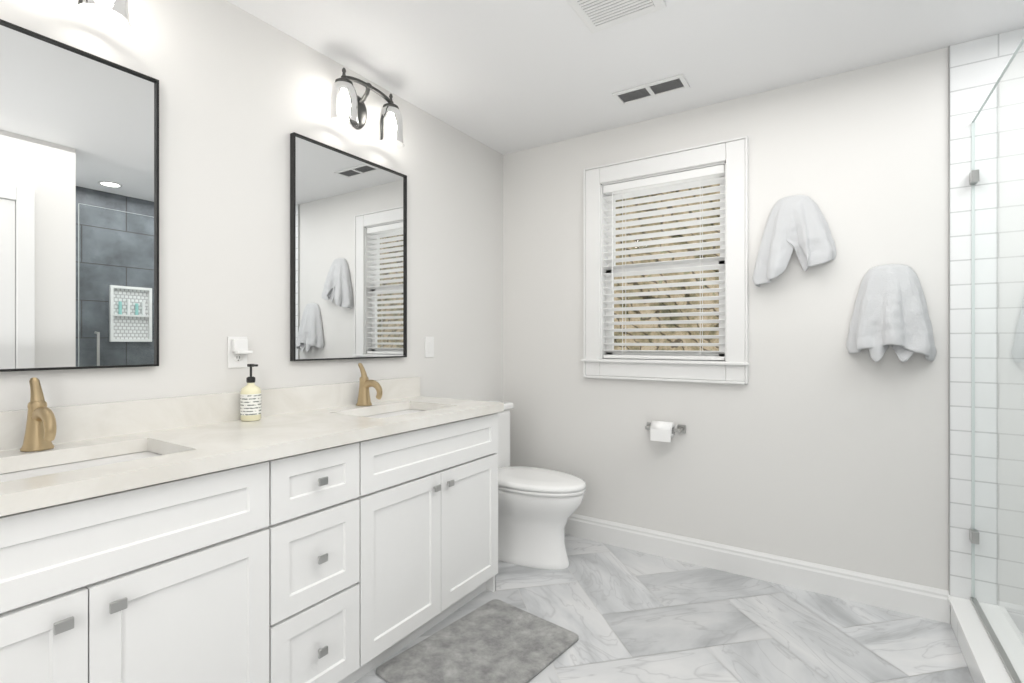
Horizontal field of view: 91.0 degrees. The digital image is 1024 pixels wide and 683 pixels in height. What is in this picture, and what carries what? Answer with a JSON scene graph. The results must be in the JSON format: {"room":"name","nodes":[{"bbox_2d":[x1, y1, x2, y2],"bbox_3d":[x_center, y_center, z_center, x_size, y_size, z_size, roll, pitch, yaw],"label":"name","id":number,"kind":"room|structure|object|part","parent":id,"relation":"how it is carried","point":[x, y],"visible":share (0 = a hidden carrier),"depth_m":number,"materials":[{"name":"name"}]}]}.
{"room":"bathroom","nodes":[
{"label":"bathroom","id":0,"kind":"room"},
{"bbox_2d":[0,0,502,410],"bbox_3d":[-1.222,-0.030,1.683,0.120,2.440,4.340,0,0,33],"label":"wall","id":1,"kind":"structure","parent":0,"point":[243,95],"depth_m":1.93,"materials":[{"name":"white paint"}]},
{"bbox_2d":[0,19,158,371],"bbox_3d":[-1.333,-0.385,1.374,0.027,0.930,0.640,0,0,33],"label":"mirror","id":2,"kind":"object","parent":1,"relation":"attached to","point":[79,208],"visible":0.95,"depth_m":1.46,"materials":[{"name":"black mirror"}]},
{"bbox_2d":[75,0,130,29],"bbox_3d":[-1.272,-1.065,1.355,0.150,0.245,0.398,0,0,33],"label":"sconce","id":3,"kind":"object","parent":1,"relation":"attached to","point":[120,7],"visible":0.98,"depth_m":1.46,"materials":[{"name":"grey metal"}]},
{"bbox_2d":[0,377,419,448],"bbox_3d":[-1.034,0.238,1.839,0.020,0.102,1.988,0,0,33],"label":"backsplash","id":4,"kind":"structure","parent":1,"relation":"attached to","point":[74,422],"depth_m":1.69,"materials":[{"name":"white stone"}]},
{"bbox_2d":[228,337,252,367],"bbox_3d":[-1.007,0.040,1.865,0.041,0.116,0.074,0,0,33],"label":"electrical outlet plate","id":5,"kind":"object","parent":1,"relation":"attached to","point":[238,351],"visible":1,"depth_m":1.86,"materials":[{"name":"white plastic"}]},
{"bbox_2d":[290,132,406,360],"bbox_3d":[-0.723,-0.385,2.317,0.027,0.930,0.638,0,0,33],"label":"mirror","id":6,"kind":"object","parent":1,"relation":"attached to","point":[348,255],"visible":0.94,"depth_m":2.26,"materials":[{"name":"black mirror"}]},
{"bbox_2d":[329,68,403,147],"bbox_3d":[-0.663,-1.065,2.296,0.150,0.245,0.398,0,0,33],"label":"sconce","id":7,"kind":"object","parent":1,"relation":"attached to","point":[353,106],"visible":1,"depth_m":2.30,"materials":[{"name":"grey metal"}]},
{"bbox_2d":[425,337,433,357],"bbox_3d":[-0.449,0.030,2.753,0.013,0.114,0.070,0,0,33],"label":"switch plate","id":8,"kind":"object","parent":1,"relation":"attached to","point":[429,346],"visible":1,"depth_m":2.75,"materials":[{"name":"white plastic"}]},
{"bbox_2d":[227,0,1023,154],"bbox_3d":[0.214,-1.300,0.755,3.540,0.100,4.340,0,0,33],"label":"ceiling","id":9,"kind":"structure","parent":0,"point":[503,77],"depth_m":2.14,"materials":[{"name":"white paint"}]},
{"bbox_2d":[566,0,666,33],"bbox_3d":[0.369,-1.242,1.822,0.300,0.016,0.300,0,0,33],"label":"ceiling exhaust fan","id":10,"kind":"object","parent":9,"relation":"attached to","point":[595,16],"visible":1,"depth_m":1.88,"materials":[{"name":"white plastic"}]},
{"bbox_2d":[612,74,689,105],"bbox_3d":[0.687,-1.246,2.498,0.350,0.008,0.140,0,0,33],"label":"ceiling vent","id":11,"kind":"object","parent":9,"relation":"in","point":[654,89],"visible":1,"depth_m":2.49,"materials":[{"name":"white metal"}]},
{"bbox_2d":[503,47,947,590],"bbox_3d":[1.411,-0.030,2.494,3.420,2.440,0.120,0,0,33],"label":"wall","id":12,"kind":"structure","parent":0,"point":[813,440],"depth_m":2.46,"materials":[{"name":"white paint"}]},
{"bbox_2d":[581,136,748,383],"bbox_3d":[0.844,-0.411,2.838,0.921,1.257,0.158,0,0,33],"label":"window","id":13,"kind":"structure","parent":12,"relation":"in","point":[731,155],"depth_m":2.75,"materials":[{"name":"white wood"}]},
{"bbox_2d":[603,164,724,359],"bbox_3d":[0.837,-0.413,2.826,0.673,1.025,0.066,0,0,33],"label":"window blinds","id":14,"kind":"object","parent":13,"relation":"attached to","point":[678,177],"visible":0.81,"depth_m":2.81,"materials":[{"name":"white plastic"}]},
{"bbox_3d":[0.869,-0.412,2.876,0.681,1.031,0.052,0,0,33],"label":"window sash","id":15,"kind":"part","parent":13,"relation":"part of","materials":[{"name":"white plastic"}]},
{"bbox_2d":[645,421,685,442],"bbox_3d":[0.824,0.484,2.737,0.214,0.101,0.108,0,0,33],"label":"toilet paper holder","id":16,"kind":"object","parent":12,"relation":"attached to","point":[661,431],"visible":1,"depth_m":2.70,"materials":[{"name":"white paper"}]},
{"bbox_2d":[565,514,949,623],"bbox_3d":[0.894,1.124,2.744,2.278,0.132,0.018,0,0,33],"label":"baseboard","id":17,"kind":"structure","parent":12,"relation":"attached to","point":[927,602],"depth_m":2.46,"materials":[{"name":"white wood"}]},
{"bbox_2d":[753,195,835,286],"bbox_3d":[1.341,-0.491,2.403,0.350,0.436,0.114,0,0,33],"label":"hanging towel","id":18,"kind":"object","parent":12,"relation":"hanging from","point":[798,224],"visible":1,"depth_m":2.39,"materials":[{"name":"white fabric"}]},
{"bbox_2d":[846,264,935,361],"bbox_3d":[1.652,-0.127,2.195,0.322,0.434,0.125,0,0,33],"label":"hanging towel","id":19,"kind":"object","parent":12,"relation":"hanging from","point":[890,307],"visible":1,"depth_m":2.18,"materials":[{"name":"white fabric"}]},
{"bbox_3d":[0.214,1.241,0.755,3.540,0.098,4.340,0,0,33],"label":"floor","id":20,"kind":"structure","parent":0,"visible":0},
{"bbox_2d":[354,534,973,682],"bbox_3d":[-0.159,1.191,0.996,2.510,0.002,4.200,0,0,33],"label":"floor","id":21,"kind":"structure","parent":20,"relation":"on","point":[625,615],"depth_m":2.08,"materials":[{"name":"tile"}]},
{"bbox_2d":[0,409,503,682],"bbox_3d":[-0.809,0.760,1.699,0.552,0.858,1.973,0,0,33],"label":"bathroom vanity","id":22,"kind":"object","parent":21,"relation":"on","point":[328,533],"depth_m":1.40,"materials":[{"name":"white wood"}]},
{"bbox_2d":[0,397,503,508],"bbox_3d":[-0.811,0.309,1.695,0.552,0.040,1.988,0,0,33],"label":"countertop","id":23,"kind":"structure","parent":22,"relation":"on","point":[217,442],"depth_m":1.44,"materials":[{"name":"white stone"}]},
{"bbox_2d":[20,377,56,451],"bbox_3d":[-1.243,0.193,1.331,0.153,0.192,0.068,0,0,33],"label":"faucet","id":24,"kind":"object","parent":23,"relation":"on","point":[40,431],"visible":1,"depth_m":1.33,"materials":[{"name":"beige metal"}]},
{"bbox_2d":[0,445,171,480],"bbox_3d":[-1.102,0.397,1.239,0.329,0.158,0.494,0,0,33],"label":"sink","id":25,"kind":"object","parent":23,"relation":"in","point":[29,467],"depth_m":1.37,"materials":[{"name":"white ceramic"}]},
{"bbox_2d":[240,364,260,420],"bbox_3d":[-0.959,0.186,1.849,0.074,0.207,0.069,0,0,33],"label":"soap bottle","id":26,"kind":"object","parent":23,"relation":"on","point":[250,401],"visible":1,"depth_m":1.83,"materials":[{"name":"beige plastic"}]},
{"bbox_2d":[356,363,382,405],"bbox_3d":[-0.640,0.193,2.263,0.153,0.192,0.068,0,0,33],"label":"faucet","id":27,"kind":"object","parent":23,"relation":"on","point":[365,384],"visible":1,"depth_m":2.26,"materials":[{"name":"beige metal"}]},
{"bbox_2d":[360,405,459,420],"bbox_3d":[-0.498,0.397,2.172,0.329,0.158,0.494,0,0,33],"label":"sink","id":28,"kind":"object","parent":23,"relation":"in","point":[406,412],"depth_m":2.23,"materials":[{"name":"white ceramic"}]},
{"bbox_2d":[376,599,578,682],"bbox_3d":[-0.111,1.182,1.912,0.464,0.014,0.660,0,0,40],"label":"bath mat","id":29,"kind":"object","parent":21,"relation":"on","point":[495,641],"visible":1,"depth_m":1.91,"materials":[{"name":"fabric"}]},
{"bbox_2d":[488,401,585,569],"bbox_3d":[0.048,0.782,2.810,0.776,0.815,0.456,0,0,33],"label":"toilet","id":30,"kind":"object","parent":21,"relation":"on","point":[537,508],"visible":0.6,"depth_m":2.65,"materials":[{"name":"white ceramic"}]},
{"bbox_2d":[948,38,1023,682],"bbox_3d":[1.489,0.140,1.419,0.176,2.100,1.576,0,0,33],"label":"shower enclosure","id":31,"kind":"object","parent":21,"relation":"on","point":[990,639],"visible":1,"depth_m":1.78,"materials":[{"name":"glass"}]},
{"label":"outside","id":32,"kind":"structure","parent":0,"visible":0},
{"bbox_2d":[614,184,719,350],"bbox_3d":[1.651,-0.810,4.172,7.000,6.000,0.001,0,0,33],"label":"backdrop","id":33,"kind":"structure","parent":32,"point":[687,348],"depth_m":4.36,"materials":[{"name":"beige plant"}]},
{"bbox_3d":[1.230,-0.030,0.097,1.120,2.440,4.100,0,0,33],"label":"wall","id":34,"kind":"structure","parent":0,"visible":0},
{"bbox_2d":[948,28,1023,631],"bbox_3d":[2.266,-0.030,1.862,0.990,2.440,0.011,0,0,33],"label":"shower wall tile","id":35,"kind":"structure","parent":34,"relation":"attached to","point":[976,67],"depth_m":2.05,"materials":[{"name":"white tile"}]}
]}

